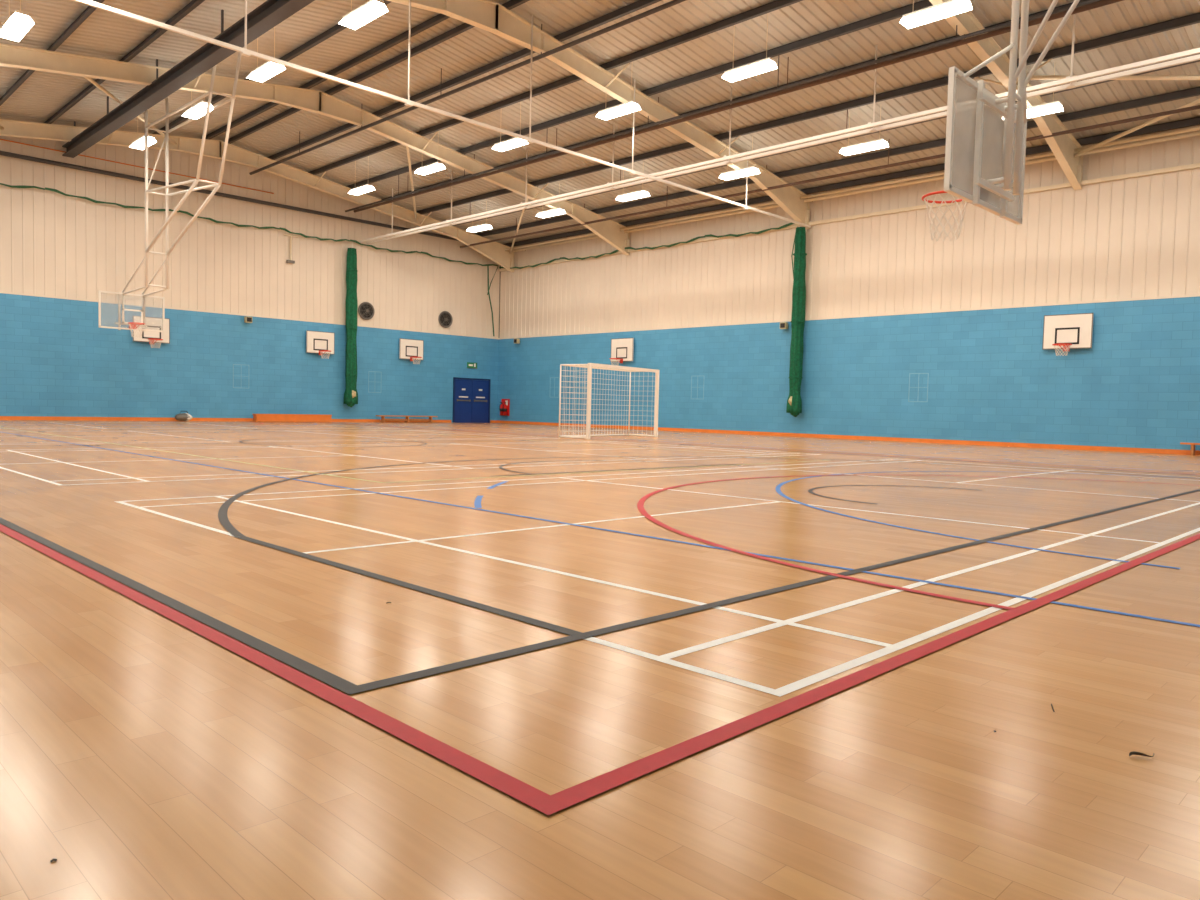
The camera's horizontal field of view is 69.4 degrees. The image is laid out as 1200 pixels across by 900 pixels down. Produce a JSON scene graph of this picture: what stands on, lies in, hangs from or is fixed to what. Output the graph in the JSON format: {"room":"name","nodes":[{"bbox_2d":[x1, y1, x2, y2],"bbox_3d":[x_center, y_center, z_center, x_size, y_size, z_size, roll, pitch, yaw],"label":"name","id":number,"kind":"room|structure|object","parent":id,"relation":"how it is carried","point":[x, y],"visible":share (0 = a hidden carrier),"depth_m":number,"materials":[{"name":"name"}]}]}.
{"room":"sports hall","nodes":[
{"label":"sports hall","id":0,"kind":"room"},
{"bbox_2d":[62,0,314,157],"bbox_3d":[-5.469,-9.221,16.563,33.630,0.973,0.320,4,4,45],"label":"ceiling beam","id":1,"kind":"structure","parent":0,"point":[269,14],"depth_m":20.95,"materials":[{"name":"black metal"}]},
{"bbox_2d":[0,136,499,422],"bbox_3d":[-14.441,-6.223,31.888,0.312,10.313,27.100,4,4,45],"label":"wall","id":2,"kind":"structure","parent":0,"point":[57,250],"depth_m":32.02,"materials":[{"name":"beige metal"}]},
{"bbox_2d":[133,316,169,347],"bbox_3d":[-15.529,-4.092,30.203,0.751,1.092,1.200,4,4,45],"label":"basketball hoop","id":3,"kind":"object","parent":2,"relation":"attached to","point":[153,323],"visible":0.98,"depth_m":30.36,"materials":[{"name":"white paint"}]},
{"bbox_2d":[0,416,450,422],"bbox_3d":[-15.393,-1.103,31.071,0.030,0.120,24.380,4,4,45],"label":"baseboard","id":4,"kind":"structure","parent":2,"relation":"attached to","point":[1,417],"depth_m":30.54,"materials":[{"name":"orange paint"}]},
{"bbox_2d":[0,139,458,240],"bbox_3d":[-14.307,-9.545,31.405,0.300,0.539,26.680,4,4,45],"label":"beam","id":5,"kind":"structure","parent":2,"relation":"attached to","point":[3,153],"depth_m":30.88,"materials":[{"name":"beige metal"}]},
{"bbox_2d":[233,364,248,388],"bbox_3d":[-13.575,-2.785,32.804,0.006,0.900,0.620,4,4,45],"label":"frame","id":6,"kind":"object","parent":2,"relation":"attached to","point":[233,364],"visible":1,"depth_m":32.62,"materials":[{"name":"metal"}]},
{"bbox_2d":[244,316,251,322],"bbox_3d":[-13.296,-4.920,32.757,0.250,0.220,0.240,4,4,45],"label":"wall sensor","id":7,"kind":"object","parent":2,"relation":"attached to","point":[247,319],"visible":1,"depth_m":32.67,"materials":[{"name":"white plastic"}]},
{"bbox_2d":[283,234,297,263],"bbox_3d":[-12.077,-7.847,33.870,0.100,1.076,0.600,4,4,45],"label":"conduit","id":8,"kind":"object","parent":2,"relation":"attached to","point":[291,236],"visible":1,"depth_m":33.85,"materials":[{"name":"beige metal"}]},
{"bbox_2d":[306,330,334,358],"bbox_3d":[-11.061,-4.204,34.713,0.751,1.092,1.200,4,4,45],"label":"basketball hoop","id":9,"kind":"object","parent":2,"relation":"attached to","point":[319,342],"visible":1,"depth_m":34.82,"materials":[{"name":"white paint"}]},
{"bbox_2d":[344,242,357,406],"bbox_3d":[-10.214,-5.124,35.605,0.514,6.740,0.518,2,3,5],"label":"curtain","id":10,"kind":"object","parent":2,"relation":"hanging from","point":[350,394],"visible":1,"depth_m":35.48,"materials":[{"name":"green fabric"}]},
{"bbox_2d":[358,302,374,319],"bbox_3d":[-9.791,-5.832,36.371,0.140,0.760,0.760,4,4,45],"label":"fan","id":11,"kind":"object","parent":2,"relation":"attached to","point":[366,311],"visible":1,"depth_m":36.35,"materials":[{"name":"black metal"}]},
{"bbox_2d":[368,371,381,392],"bbox_3d":[-9.564,-2.886,36.853,0.006,0.900,0.620,4,4,45],"label":"frame","id":12,"kind":"object","parent":2,"relation":"attached to","point":[368,371],"visible":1,"depth_m":36.66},
{"bbox_2d":[399,338,423,363],"bbox_3d":[-8.056,-4.279,37.746,0.751,1.092,1.200,4,4,45],"label":"basketball hoop","id":13,"kind":"object","parent":2,"relation":"attached to","point":[411,349],"visible":1,"depth_m":37.86,"materials":[{"name":"white paint"}]},
{"bbox_2d":[438,311,452,327],"bbox_3d":[-6.976,-5.903,39.213,0.140,0.760,0.760,4,4,45],"label":"fan","id":14,"kind":"object","parent":2,"relation":"attached to","point":[445,318],"visible":1,"depth_m":39.20,"materials":[{"name":"black metal"}]},
{"bbox_2d":[453,377,490,422],"bbox_3d":[-5.974,-2.309,40.463,0.085,2.070,2.100,4,4,45],"label":"door","id":15,"kind":"structure","parent":2,"relation":"in","point":[471,396],"depth_m":40.43,"materials":[{"name":"blue paint"}]},
{"bbox_2d":[467,362,476,368],"bbox_3d":[-5.954,-3.938,40.395,0.053,0.270,0.590,4,4,45],"label":"exit sign","id":16,"kind":"object","parent":2,"relation":"attached to","point":[469,364],"visible":1,"depth_m":40.34,"materials":[{"name":"green plastic"}]},
{"bbox_2d":[0,420,1199,899],"bbox_3d":[-2.509,-0.108,20.220,34.270,0.200,27.700,4,4,45],"label":"floor","id":17,"kind":"structure","parent":0,"point":[141,754],"depth_m":2.75,"materials":[{"name":"brown wood"}]},
{"bbox_2d":[175,411,191,420],"bbox_3d":[-14.902,-1.217,31.053,0.322,0.369,0.600,4,4,45],"label":"bag","id":18,"kind":"object","parent":17,"relation":"on","point":[184,416],"visible":0.99,"depth_m":30.94,"materials":[{"name":"grey fabric"}]},
{"bbox_2d":[252,414,331,421],"bbox_3d":[-11.979,-1.247,33.865,0.320,0.300,3.100,4,4,45],"label":"bench","id":19,"kind":"object","parent":17,"relation":"on","point":[256,417],"visible":0.92,"depth_m":33.73,"materials":[{"name":"paint"}]},
{"bbox_2d":[376,415,436,422],"bbox_3d":[-8.355,-1.341,37.594,0.340,0.300,2.900,4,4,45],"label":"bench","id":20,"kind":"object","parent":17,"relation":"on","point":[407,420],"visible":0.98,"depth_m":37.48,"materials":[{"name":"brown wood"}]},
{"bbox_2d":[50,602,1054,861],"bbox_3d":[0.123,0.715,2.427,2.331,0.004,2.063,2,3,8],"label":"debris","id":21,"kind":"object","parent":17,"relation":"on","point":[53,859],"visible":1,"depth_m":2.29,"materials":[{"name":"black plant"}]},
{"bbox_2d":[0,421,1199,814],"bbox_3d":[-4.915,-0.152,17.804,32.400,0.004,16.061,4,4,45],"label":"court line markings","id":22,"kind":"object","parent":17,"relation":"on","point":[548,804],"visible":0.98,"depth_m":3.45,"materials":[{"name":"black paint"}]},
{"bbox_2d":[559,363,658,438],"bbox_3d":[0.316,-1.367,24.735,1.025,2.012,3.675,3,3,34],"label":"goal","id":23,"kind":"object","parent":17,"relation":"on","point":[589,366],"visible":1,"depth_m":24.41,"materials":[{"name":"white paint"}]},
{"bbox_2d":[1129,751,1153,756],"bbox_3d":[1.341,0.753,2.143,0.078,0.007,0.026,1,3,-5],"label":"dry leaf","id":24,"kind":"object","parent":17,"relation":"on","point":[1132,752],"visible":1,"depth_m":2.14,"materials":[{"name":"brown plant"}]},
{"bbox_2d":[1180,443,1199,454],"bbox_3d":[15.847,0.052,20.695,3.350,0.310,0.300,4,4,45],"label":"bench","id":25,"kind":"object","parent":17,"relation":"on","point":[1192,452],"visible":1,"depth_m":21.62,"materials":[{"name":"paint"}]},
{"bbox_2d":[0,0,1199,243],"bbox_3d":[-2.357,-9.481,19.838,34.475,1.902,27.700,4,4,45],"label":"ceiling","id":26,"kind":"structure","parent":0,"point":[104,34],"depth_m":22.91,"materials":[{"name":"beige metal"}]},
{"bbox_2d":[0,0,34,41],"bbox_3d":[-11.229,-8.690,16.637,1.250,1.228,0.380,4,4,45],"label":"lamp","id":27,"kind":"object","parent":26,"relation":"hanging from","point":[19,23],"visible":1,"depth_m":16.52,"materials":[{"name":"white paint"}]},
{"bbox_2d":[130,117,156,149],"bbox_3d":[-13.711,-9.827,26.007,1.250,1.314,0.380,4,4,45],"label":"lamp","id":28,"kind":"object","parent":26,"relation":"hanging from","point":[139,143],"visible":0.7,"depth_m":25.93,"materials":[{"name":"white paint"}]},
{"bbox_2d":[182,72,212,119],"bbox_3d":[-10.657,-9.607,22.988,1.250,1.314,0.380,4,4,45],"label":"lamp","id":29,"kind":"object","parent":26,"relation":"hanging from","point":[198,110],"visible":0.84,"depth_m":22.92,"materials":[{"name":"white paint"}]},
{"bbox_2d":[247,27,285,81],"bbox_3d":[-7.745,-9.398,20.109,1.250,1.314,0.380,4,4,45],"label":"lamp","id":30,"kind":"object","parent":26,"relation":"hanging from","point":[269,69],"visible":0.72,"depth_m":20.07,"materials":[{"name":"white paint"}]},
{"bbox_2d":[348,156,374,194],"bbox_3d":[-8.574,-9.949,31.193,1.250,1.300,0.380,4,4,45],"label":"lamp","id":31,"kind":"object","parent":26,"relation":"hanging from","point":[366,188],"visible":1,"depth_m":31.09,"materials":[{"name":"white paint"}]},
{"bbox_2d":[338,0,387,29],"bbox_3d":[-4.656,-9.176,17.054,1.250,1.314,0.380,4,4,45],"label":"lamp","id":32,"kind":"object","parent":26,"relation":"hanging from","point":[367,12],"visible":1,"depth_m":17.00,"materials":[{"name":"white paint"}]},
{"bbox_2d":[414,131,445,174],"bbox_3d":[-5.521,-9.729,28.174,1.250,1.300,0.380,4,4,45],"label":"lamp","id":33,"kind":"object","parent":26,"relation":"hanging from","point":[437,166],"visible":1,"depth_m":28.05,"materials":[{"name":"white paint"}]},
{"bbox_2d":[72,0,810,227],"bbox_3d":[-2.333,-8.773,19.831,0.100,2.980,27.060,4,4,45],"label":"track","id":34,"kind":"object","parent":26,"relation":"hanging from","point":[244,51],"visible":1,"depth_m":18.18,"materials":[{"name":"white metal"}]},
{"bbox_2d":[786,225,806,416],"bbox_3d":[6.755,-4.461,29.582,0.485,6.670,0.610,4,4,45],"label":"curtain","id":35,"kind":"object","parent":34,"relation":"hanging from","point":[794,402],"visible":1,"depth_m":29.44,"materials":[{"name":"green fabric"}]},
{"bbox_2d":[466,201,492,231],"bbox_3d":[-4.860,-9.435,34.987,1.250,1.085,0.380,4,4,45],"label":"lamp","id":36,"kind":"object","parent":26,"relation":"hanging from","point":[486,226],"visible":0.88,"depth_m":34.81,"materials":[{"name":"white paint"}]},
{"bbox_2d":[492,106,528,151],"bbox_3d":[-2.609,-9.520,25.295,1.250,1.300,0.380,4,4,45],"label":"lamp","id":37,"kind":"object","parent":26,"relation":"hanging from","point":[515,142],"visible":0.87,"depth_m":25.24,"materials":[{"name":"white paint"}]},
{"bbox_2d":[536,183,565,217],"bbox_3d":[-1.806,-9.216,31.968,1.250,1.085,0.380,4,4,45],"label":"lamp","id":38,"kind":"object","parent":26,"relation":"hanging from","point":[558,211],"visible":0.84,"depth_m":31.85,"materials":[{"name":"white paint"}]},
{"bbox_2d":[596,76,640,119],"bbox_3d":[0.480,-9.298,22.240,1.250,1.300,0.380,4,4,45],"label":"lamp","id":39,"kind":"object","parent":26,"relation":"hanging from","point":[631,106],"visible":1,"depth_m":22.14,"materials":[{"name":"white paint"}]},
{"bbox_2d":[615,163,649,201],"bbox_3d":[1.106,-9.007,29.089,1.250,1.085,0.380,4,4,45],"label":"lamp","id":40,"kind":"object","parent":26,"relation":"hanging from","point":[642,193],"visible":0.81,"depth_m":29.04,"materials":[{"name":"white paint"}]},
{"bbox_2d":[719,138,759,179],"bbox_3d":[4.195,-8.785,26.034,1.250,1.085,0.380,4,4,45],"label":"lamp","id":41,"kind":"object","parent":26,"relation":"hanging from","point":[753,170],"visible":0.88,"depth_m":25.93,"materials":[{"name":"white paint"}]},
{"bbox_2d":[722,14,777,81],"bbox_3d":[3.356,-9.091,19.396,1.250,1.300,0.380,4,4,45],"label":"lamp","id":42,"kind":"object","parent":26,"relation":"hanging from","point":[768,64],"visible":1,"depth_m":19.33,"materials":[{"name":"white paint"}]},
{"bbox_2d":[359,14,1199,243],"bbox_3d":[2.116,-8.678,24.274,33.630,1.962,0.410,4,4,45],"label":"track","id":43,"kind":"object","parent":26,"relation":"hanging from","point":[1072,81],"visible":1,"depth_m":21.05,"materials":[{"name":"white metal"}]},
{"bbox_2d":[839,110,888,155],"bbox_3d":[7.071,-8.578,23.191,1.250,1.085,0.380,4,4,45],"label":"lamp","id":44,"kind":"object","parent":26,"relation":"hanging from","point":[880,143],"visible":0.88,"depth_m":23.12,"materials":[{"name":"white paint"}]},
{"bbox_2d":[899,0,972,28],"bbox_3d":[6.375,-8.875,16.412,1.250,1.300,0.380,4,4,45],"label":"lamp","id":45,"kind":"object","parent":26,"relation":"hanging from","point":[952,7],"visible":1,"depth_m":16.39,"materials":[{"name":"white paint"}]},
{"bbox_2d":[1016,65,1062,117],"bbox_3d":[10.089,-8.361,20.206,1.250,1.085,0.380,4,4,45],"label":"lamp","id":46,"kind":"object","parent":26,"relation":"hanging from","point":[1052,107],"visible":0.49,"depth_m":19.97,"materials":[{"name":"white paint"}]},
{"bbox_2d":[0,0,1199,246],"bbox_3d":[-2.312,-9.367,19.746,33.670,1.950,26.790,4,4,45],"label":"roof","id":47,"kind":"structure","parent":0,"point":[1191,19],"depth_m":23.36,"materials":[{"name":"beige metal"}]},
{"bbox_2d":[98,52,241,337],"bbox_3d":[-11.754,-6.710,23.950,7.287,6.925,1.850,4,4,45],"label":"basketball hoop","id":48,"kind":"object","parent":47,"relation":"hanging from","point":[132,325],"visible":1,"depth_m":24.83,"materials":[{"name":"white paint"}]},
{"bbox_2d":[0,119,513,271],"bbox_3d":[-13.562,-9.546,30.934,1.719,2.897,27.060,4,4,45],"label":"rafter","id":49,"kind":"object","parent":47,"relation":"attached to","point":[495,251],"depth_m":31.82,"materials":[{"name":"beige metal"}]},
{"bbox_2d":[0,43,629,254],"bbox_3d":[-8.349,-9.172,25.780,1.719,2.897,27.060,4,4,45],"label":"rafter","id":50,"kind":"object","parent":47,"relation":"attached to","point":[315,101],"depth_m":25.38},
{"bbox_2d":[0,183,794,335],"bbox_3d":[-8.445,-6.423,25.904,16.431,3.384,26.847,4,4,45],"label":"rope","id":51,"kind":"object","parent":47,"relation":"hanging from","point":[19,186],"visible":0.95,"depth_m":33.10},
{"bbox_2d":[387,0,809,228],"bbox_3d":[-2.419,-8.746,19.917,1.719,2.897,27.060,4,4,45],"label":"rafter","id":52,"kind":"object","parent":47,"relation":"attached to","point":[490,16],"depth_m":22.17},
{"bbox_2d":[0,64,1199,253],"bbox_3d":[-1.542,-8.925,20.346,32.925,1.742,24.924,4,4,45],"label":"roof bracing","id":53,"kind":"structure","parent":47,"relation":"attached to","point":[1107,142],"depth_m":23.45,"materials":[{"name":"beige metal"}]},
{"bbox_2d":[249,0,1199,247],"bbox_3d":[2.168,-9.255,24.085,33.350,2.106,9.695,4,4,45],"label":"ceiling beams","id":54,"kind":"structure","parent":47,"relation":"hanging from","point":[787,88],"depth_m":21.97,"materials":[{"name":"grey metal"}]},
{"bbox_2d":[922,0,1079,240],"bbox_3d":[4.822,-5.485,7.433,3.945,6.869,1.866,4,4,45],"label":"basketball hoop","id":55,"kind":"object","parent":47,"relation":"hanging from","point":[985,149],"visible":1,"depth_m":8.23,"materials":[{"name":"white paint"}]},
{"bbox_2d":[929,0,1082,189],"bbox_3d":[3.567,-8.315,13.998,1.719,2.897,27.060,4,4,45],"label":"rafter","id":56,"kind":"object","parent":47,"relation":"attached to","point":[1062,147],"depth_m":20.93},
{"bbox_2d":[497,125,1199,450],"bbox_3d":[7.231,-4.688,29.737,33.670,8.491,0.312,4,4,45],"label":"wall","id":57,"kind":"structure","parent":0,"point":[886,302],"depth_m":27.27,"materials":[{"name":"beige metal"}]},
{"bbox_2d":[499,399,509,415],"bbox_3d":[-4.558,-2.021,41.101,0.560,0.800,0.250,4,4,45],"label":"fire extinguisher","id":58,"kind":"object","parent":57,"relation":"attached to","point":[504,407],"visible":1,"depth_m":41.01,"materials":[{"name":"red metal"}]},
{"bbox_2d":[514,339,519,343],"bbox_3d":[-3.845,-5.060,40.319,0.240,0.220,0.250,4,4,45],"label":"wall sensor","id":59,"kind":"object","parent":57,"relation":"attached to","point":[516,341],"visible":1,"depth_m":40.22,"materials":[{"name":"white plastic"}]},
{"bbox_2d":[550,377,558,397],"bbox_3d":[-2.034,-2.798,38.754,0.620,0.900,0.006,4,4,45],"label":"frame","id":60,"kind":"object","parent":57,"relation":"attached to","point":[550,377],"visible":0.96,"depth_m":38.74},
{"bbox_2d":[609,338,633,364],"bbox_3d":[0.720,-4.004,35.471,1.240,1.162,0.751,4,4,45],"label":"basketball hoop","id":61,"kind":"object","parent":57,"relation":"attached to","point":[621,348],"visible":0.93,"depth_m":35.58,"materials":[{"name":"white paint"}]},
{"bbox_2d":[691,376,703,398],"bbox_3d":[3.718,-2.385,33.067,0.620,0.900,0.006,4,4,45],"label":"frame","id":62,"kind":"object","parent":57,"relation":"attached to","point":[691,376],"visible":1,"depth_m":33.07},
{"bbox_2d":[780,322,787,328],"bbox_3d":[6.417,-4.323,30.173,0.240,0.220,0.250,4,4,45],"label":"wall sensor","id":63,"kind":"object","parent":57,"relation":"attached to","point":[783,325],"visible":1,"depth_m":30.08,"materials":[{"name":"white plastic"}]},
{"bbox_2d":[497,420,1199,454],"bbox_3d":[7.022,-0.506,29.823,33.620,0.120,0.030,4,4,45],"label":"baseboard","id":64,"kind":"structure","parent":57,"relation":"attached to","point":[1009,444],"depth_m":27.16,"materials":[{"name":"orange paint"}]},
{"bbox_2d":[499,131,1199,271],"bbox_3d":[7.108,-8.063,29.368,33.630,0.860,0.330,4,4,45],"label":"pipe rail","id":65,"kind":"object","parent":57,"relation":"attached to","point":[1195,133],"visible":0.74,"depth_m":27.33,"materials":[{"name":"beige metal"}]},
{"bbox_2d":[908,373,928,401],"bbox_3d":[9.896,-1.941,26.958,0.620,0.900,0.006,4,4,45],"label":"frame","id":66,"kind":"object","parent":57,"relation":"attached to","point":[918,387],"visible":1,"depth_m":26.95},
{"bbox_2d":[1042,313,1093,355],"bbox_3d":[12.665,-3.146,23.661,1.240,1.162,0.751,4,4,45],"label":"basketball hoop","id":67,"kind":"object","parent":57,"relation":"attached to","point":[1066,332],"visible":1,"depth_m":23.78,"materials":[{"name":"white paint"}]}
]}

